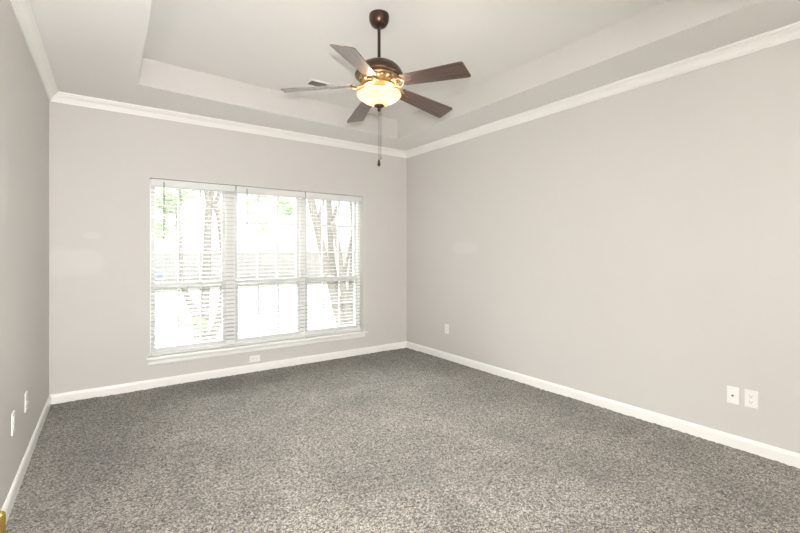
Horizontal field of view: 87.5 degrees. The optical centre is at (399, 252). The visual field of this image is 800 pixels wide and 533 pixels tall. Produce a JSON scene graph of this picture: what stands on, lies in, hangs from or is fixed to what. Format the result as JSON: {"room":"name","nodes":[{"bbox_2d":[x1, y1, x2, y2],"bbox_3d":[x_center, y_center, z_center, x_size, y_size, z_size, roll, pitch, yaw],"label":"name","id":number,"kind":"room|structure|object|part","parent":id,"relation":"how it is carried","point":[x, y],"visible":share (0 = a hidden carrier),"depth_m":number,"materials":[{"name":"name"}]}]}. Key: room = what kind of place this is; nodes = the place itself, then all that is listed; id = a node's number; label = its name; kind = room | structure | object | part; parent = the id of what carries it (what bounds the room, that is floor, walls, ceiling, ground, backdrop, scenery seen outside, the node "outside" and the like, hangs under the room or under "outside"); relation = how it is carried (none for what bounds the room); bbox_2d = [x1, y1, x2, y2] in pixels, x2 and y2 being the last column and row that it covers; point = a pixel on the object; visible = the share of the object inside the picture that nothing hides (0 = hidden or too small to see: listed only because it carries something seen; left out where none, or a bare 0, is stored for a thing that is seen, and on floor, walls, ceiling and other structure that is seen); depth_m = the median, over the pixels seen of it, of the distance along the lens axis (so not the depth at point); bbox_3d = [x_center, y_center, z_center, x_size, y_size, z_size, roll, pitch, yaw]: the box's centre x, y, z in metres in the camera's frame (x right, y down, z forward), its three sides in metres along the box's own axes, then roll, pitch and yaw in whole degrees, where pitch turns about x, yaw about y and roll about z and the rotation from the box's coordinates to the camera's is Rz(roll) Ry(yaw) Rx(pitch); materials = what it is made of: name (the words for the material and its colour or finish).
{"room":"empty bedroom","nodes":[
{"label":"empty bedroom","id":0,"kind":"room"},
{"bbox_2d":[0,0,48,510],"bbox_3d":[-1.177,-0.030,0.795,0.180,3.500,6.812,0,0,-35],"label":"wall","id":1,"kind":"structure","parent":0,"point":[24,102],"depth_m":2.48,"materials":[{"name":"beige paint"}]},
{"bbox_2d":[11,410,14,435],"bbox_3d":[-2.076,0.915,2.246,0.008,0.115,0.070,0,0,-35],"label":"power outlet","id":2,"kind":"object","parent":1,"relation":"attached to","point":[13,412],"visible":1,"depth_m":2.23,"materials":[{"name":"white plastic"}]},
{"bbox_2d":[1,395,50,522],"bbox_3d":[-1.149,1.289,0.924,0.014,0.102,6.632,0,0,-35],"label":"baseboard","id":3,"kind":"structure","parent":1,"relation":"attached to","point":[9,502],"depth_m":2.50,"materials":[{"name":"white paint"}]},
{"bbox_2d":[25,391,28,411],"bbox_3d":[-2.322,0.928,2.605,0.016,0.115,0.070,0,0,-35],"label":"cable plate","id":4,"kind":"object","parent":1,"relation":"attached to","point":[26,393],"visible":1,"depth_m":2.59,"materials":[{"name":"white plastic"}]},
{"bbox_2d":[10,0,57,100],"bbox_3d":[-1.129,-1.359,0.939,0.064,0.084,6.632,0,0,-35],"label":"crown molding","id":5,"kind":"structure","parent":1,"relation":"attached to","point":[23,10],"depth_m":2.70,"materials":[{"name":"white paint"}]},
{"bbox_2d":[49,101,406,394],"bbox_3d":[-1.531,-0.030,4.813,4.202,3.500,0.180,0,0,-35],"label":"wall","id":6,"kind":"structure","parent":0,"point":[102,163],"depth_m":4.01,"materials":[{"name":"beige paint"}]},
{"bbox_2d":[150,179,230,354],"bbox_3d":[-2.190,0.146,4.387,0.765,1.748,0.093,0,0,-35],"label":"window","id":7,"kind":"structure","parent":6,"relation":"in","point":[225,251],"depth_m":4.42,"materials":[{"name":"white paint"}]},
{"bbox_3d":[-2.214,-0.166,4.396,0.703,1.065,0.032,0,0,-35],"label":"sash","id":8,"kind":"part","parent":7,"relation":"part of","materials":[{"name":"clear glass"}]},
{"bbox_3d":[-2.193,0.648,4.367,0.703,0.687,0.032,0,0,-35],"label":"sash","id":9,"kind":"part","parent":7,"relation":"part of","materials":[{"name":"glass"}]},
{"bbox_2d":[151,178,235,355],"bbox_3d":[-2.119,0.143,4.321,0.791,1.737,0.078,0,0,-35],"label":"window blind","id":10,"kind":"object","parent":7,"relation":"attached to","point":[154,182],"visible":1,"depth_m":4.29,"materials":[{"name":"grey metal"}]},
{"bbox_3d":[-2.125,1.004,4.329,0.783,0.017,0.050,0,0,-35],"label":"rail","id":11,"kind":"part","parent":10,"relation":"part of","materials":[{"name":"white plastic"}]},
{"bbox_2d":[50,341,406,403],"bbox_3d":[-1.475,1.289,4.733,3.842,0.102,0.014,0,0,-35],"label":"baseboard","id":12,"kind":"structure","parent":6,"relation":"attached to","point":[64,397],"depth_m":4.36,"materials":[{"name":"white paint"}]},
{"bbox_2d":[51,91,406,157],"bbox_3d":[-1.461,-1.359,4.713,3.842,0.084,0.064,0,0,-35],"label":"crown molding","id":13,"kind":"structure","parent":6,"relation":"attached to","point":[60,97],"depth_m":4.35,"materials":[{"name":"white paint"}]},
{"bbox_2d":[249,355,259,362],"bbox_3d":[-1.613,1.180,4.641,0.115,0.070,0.008,0,0,-35],"label":"power outlet","id":14,"kind":"object","parent":6,"relation":"attached to","point":[256,358],"visible":1,"depth_m":4.64,"materials":[{"name":"white plastic"}]},
{"bbox_2d":[146,330,366,365],"bbox_3d":[-1.471,1.059,4.780,2.462,0.078,0.142,0,0,-35],"label":"window sill","id":15,"kind":"structure","parent":6,"relation":"attached to","point":[214,352],"depth_m":4.58,"materials":[{"name":"white paint"}]},
{"bbox_2d":[231,192,302,343],"bbox_3d":[-1.537,0.146,4.843,0.828,1.748,0.093,0,0,-35],"label":"window","id":16,"kind":"structure","parent":6,"relation":"in","point":[298,251],"depth_m":4.84,"materials":[{"name":"white paint"}]},
{"bbox_3d":[-1.541,-0.166,4.865,0.753,1.065,0.032,0,0,-35],"label":"sash","id":17,"kind":"part","parent":16,"relation":"part of","materials":[{"name":"clear glass"}]},
{"bbox_3d":[-1.521,0.648,4.836,0.753,0.687,0.032,0,0,-35],"label":"sash","id":18,"kind":"part","parent":16,"relation":"part of","materials":[{"name":"glass"}]},
{"bbox_2d":[235,186,304,345],"bbox_3d":[-1.466,0.143,4.776,0.788,1.737,0.078,0,0,-35],"label":"window blind","id":19,"kind":"object","parent":16,"relation":"attached to","point":[239,189],"visible":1,"depth_m":4.74,"materials":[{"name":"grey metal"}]},
{"bbox_3d":[-1.712,0.167,4.618,0.002,1.670,0.056,0,0,-35],"label":"ladder cord","id":20,"kind":"part","parent":19,"relation":"part of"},
{"bbox_3d":[-1.473,1.004,4.785,0.780,0.017,0.050,0,0,-35],"label":"rail","id":21,"kind":"part","parent":19,"relation":"part of","materials":[{"name":"white plastic"}]},
{"bbox_2d":[303,197,359,335],"bbox_3d":[-0.874,0.146,5.306,0.789,1.748,0.093,0,0,-35],"label":"window","id":22,"kind":"structure","parent":6,"relation":"in","point":[356,230],"depth_m":5.36,"materials":[{"name":"white paint"}]},
{"bbox_3d":[-0.887,-0.166,5.322,0.730,1.065,0.032,0,0,-35],"label":"sash","id":23,"kind":"part","parent":22,"relation":"part of","materials":[{"name":"clear glass"}]},
{"bbox_3d":[-0.867,0.648,5.294,0.730,0.687,0.032,0,0,-35],"label":"sash","id":24,"kind":"part","parent":22,"relation":"part of","materials":[{"name":"glass"}]},
{"bbox_2d":[304,192,362,336],"bbox_3d":[-0.823,0.143,5.233,0.778,1.737,0.066,0,0,-35],"label":"window blind","id":25,"kind":"object","parent":22,"relation":"attached to","point":[307,194],"visible":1,"depth_m":5.21,"materials":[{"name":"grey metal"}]},
{"bbox_3d":[-0.826,1.004,5.237,0.770,0.017,0.050,0,0,-35],"label":"rail","id":26,"kind":"part","parent":25,"relation":"part of","materials":[{"name":"white plastic"}]},
{"bbox_2d":[6,348,799,532],"bbox_3d":[0.466,1.322,2.053,3.996,0.018,6.672,0,0,-35],"label":"floor","id":27,"kind":"structure","parent":0,"point":[402,440],"depth_m":2.63,"materials":[{"name":"grey carpet"}]},
{"bbox_2d":[0,511,5,532],"bbox_3d":[-1.722,1.221,1.801,0.044,0.206,0.044,0,0,-35],"label":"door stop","id":28,"kind":"object","parent":27,"relation":"on","point":[2,513],"visible":1,"depth_m":1.80,"materials":[{"name":"gold metal"}]},
{"bbox_2d":[30,0,799,150],"bbox_3d":[0.477,-1.589,2.061,3.982,0.383,6.632,0,0,-35],"label":"ceiling","id":29,"kind":"structure","parent":0,"point":[230,60],"depth_m":3.21,"materials":[{"name":"paint"}]},
{"bbox_2d":[304,79,329,86],"bbox_3d":[-0.796,-1.623,4.030,0.204,0.010,0.150,0,0,-35],"label":"ceiling vent","id":30,"kind":"object","parent":29,"relation":"in","point":[311,82],"visible":0.76,"depth_m":4.01,"materials":[{"name":"metal"}]},
{"bbox_2d":[281,9,470,165],"bbox_3d":[-0.119,-1.108,2.885,1.237,1.044,1.271,1,-1,-35],"label":"ceiling fan","id":31,"kind":"object","parent":29,"relation":"hanging from","point":[379,77],"visible":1,"depth_m":2.77,"materials":[{"name":"brown wood"}]},
{"bbox_3d":[-0.556,-1.114,2.836,0.474,0.006,0.148,-5,14,-3],"label":"blade","id":32,"kind":"part","parent":31,"relation":"part of","materials":[{"name":"brown wood"}]},
{"bbox_3d":[-0.251,-1.119,2.457,0.148,0.006,0.474,14,8,14],"label":"blade","id":33,"kind":"part","parent":31,"relation":"part of","materials":[{"name":"brown wood"}]},
{"bbox_3d":[-0.291,-1.108,3.244,0.148,0.006,0.474,-15,0,-22],"label":"blade","id":34,"kind":"part","parent":31,"relation":"part of","materials":[{"name":"brown wood"}]},
{"bbox_3d":[-0.143,-1.042,2.856,0.304,0.077,0.304,1,-1,-35],"label":"lamp shade","id":35,"kind":"part","parent":31,"relation":"part of","materials":[{"name":"white glass"}]},
{"bbox_3d":[0.179,-1.110,3.117,0.474,0.006,0.148,7,-20,-39],"label":"blade","id":36,"kind":"part","parent":31,"relation":"part of","materials":[{"name":"brown wood"}]},
{"bbox_3d":[0.204,-1.117,2.631,0.474,0.006,0.148,6,-12,33],"label":"blade","id":37,"kind":"part","parent":31,"relation":"part of","materials":[{"name":"brown wood"}]},
{"bbox_2d":[407,39,799,453],"bbox_3d":[2.165,-0.030,3.132,0.180,3.500,6.812,0,0,-36],"label":"wall","id":38,"kind":"structure","parent":0,"point":[639,247],"depth_m":3.32,"materials":[{"name":"beige paint"}]},
{"bbox_2d":[445,324,448,333],"bbox_3d":[0.578,0.946,5.165,0.008,0.115,0.070,0,0,-36],"label":"power outlet","id":39,"kind":"object","parent":38,"relation":"attached to","point":[446,325],"visible":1,"depth_m":5.16,"materials":[{"name":"white plastic"}]},
{"bbox_2d":[406,21,799,157],"bbox_3d":[2.013,-1.359,3.134,0.067,0.084,6.632,0,0,-36],"label":"crown molding","id":40,"kind":"structure","parent":38,"relation":"attached to","point":[791,32],"depth_m":3.30,"materials":[{"name":"white paint"}]},
{"bbox_2d":[407,341,799,467],"bbox_3d":[2.034,1.289,3.148,0.014,0.102,6.632,0,0,-36],"label":"baseboard","id":41,"kind":"structure","parent":38,"relation":"attached to","point":[790,458],"depth_m":3.33,"materials":[{"name":"white paint"}]},
{"bbox_2d":[727,386,739,404],"bbox_3d":[2.258,0.970,2.836,0.016,0.115,0.070,0,0,-36],"label":"cable plate","id":42,"kind":"object","parent":38,"relation":"attached to","point":[733,393],"visible":1,"depth_m":2.83,"materials":[{"name":"white plastic"}]},
{"bbox_2d":[745,389,757,408],"bbox_3d":[2.318,0.968,2.760,0.008,0.115,0.070,0,0,-36],"label":"power outlet","id":43,"kind":"object","parent":38,"relation":"attached to","point":[751,397],"visible":1,"depth_m":2.76,"materials":[{"name":"white plastic"}]},
{"label":"outside","id":44,"kind":"structure","parent":0,"visible":0},
{"bbox_2d":[155,260,347,345],"bbox_3d":[-28.583,1.669,40.917,90.000,0.031,90.000,0,0,-35],"label":"ground","id":45,"kind":"structure","parent":44,"point":[319,284],"depth_m":12.46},
{"bbox_2d":[175,308,211,342],"bbox_3d":[-2.638,1.198,5.392,0.472,1.005,0.372,0,0,-35],"label":"shrub","id":46,"kind":"object","parent":45,"relation":"on","point":[203,319],"visible":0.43,"depth_m":5.40,"materials":[{"name":"green plant"}]},
{"bbox_2d":[155,188,294,341],"bbox_3d":[-2.537,0.145,6.274,0.774,3.064,2.423,0,0,32],"label":"tree","id":47,"kind":"object","parent":45,"relation":"on","point":[206,268],"visible":0.53,"depth_m":6.09,"materials":[{"name":"green plant"}]},
{"bbox_2d":[155,253,348,282],"bbox_3d":[-7.061,0.818,23.204,22.001,1.805,0.158,0,0,-35],"label":"wooden fence","id":48,"kind":"object","parent":45,"relation":"on","point":[194,257],"visible":0.09,"depth_m":22.32,"materials":[{"name":"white wood"}]},
{"bbox_2d":[307,199,353,325],"bbox_3d":[-1.244,0.325,7.610,1.304,3.578,0.803,0,0,-35],"label":"tree","id":49,"kind":"object","parent":45,"relation":"on","point":[333,238],"visible":0.44,"depth_m":7.54,"materials":[{"name":"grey plant"}]}
]}

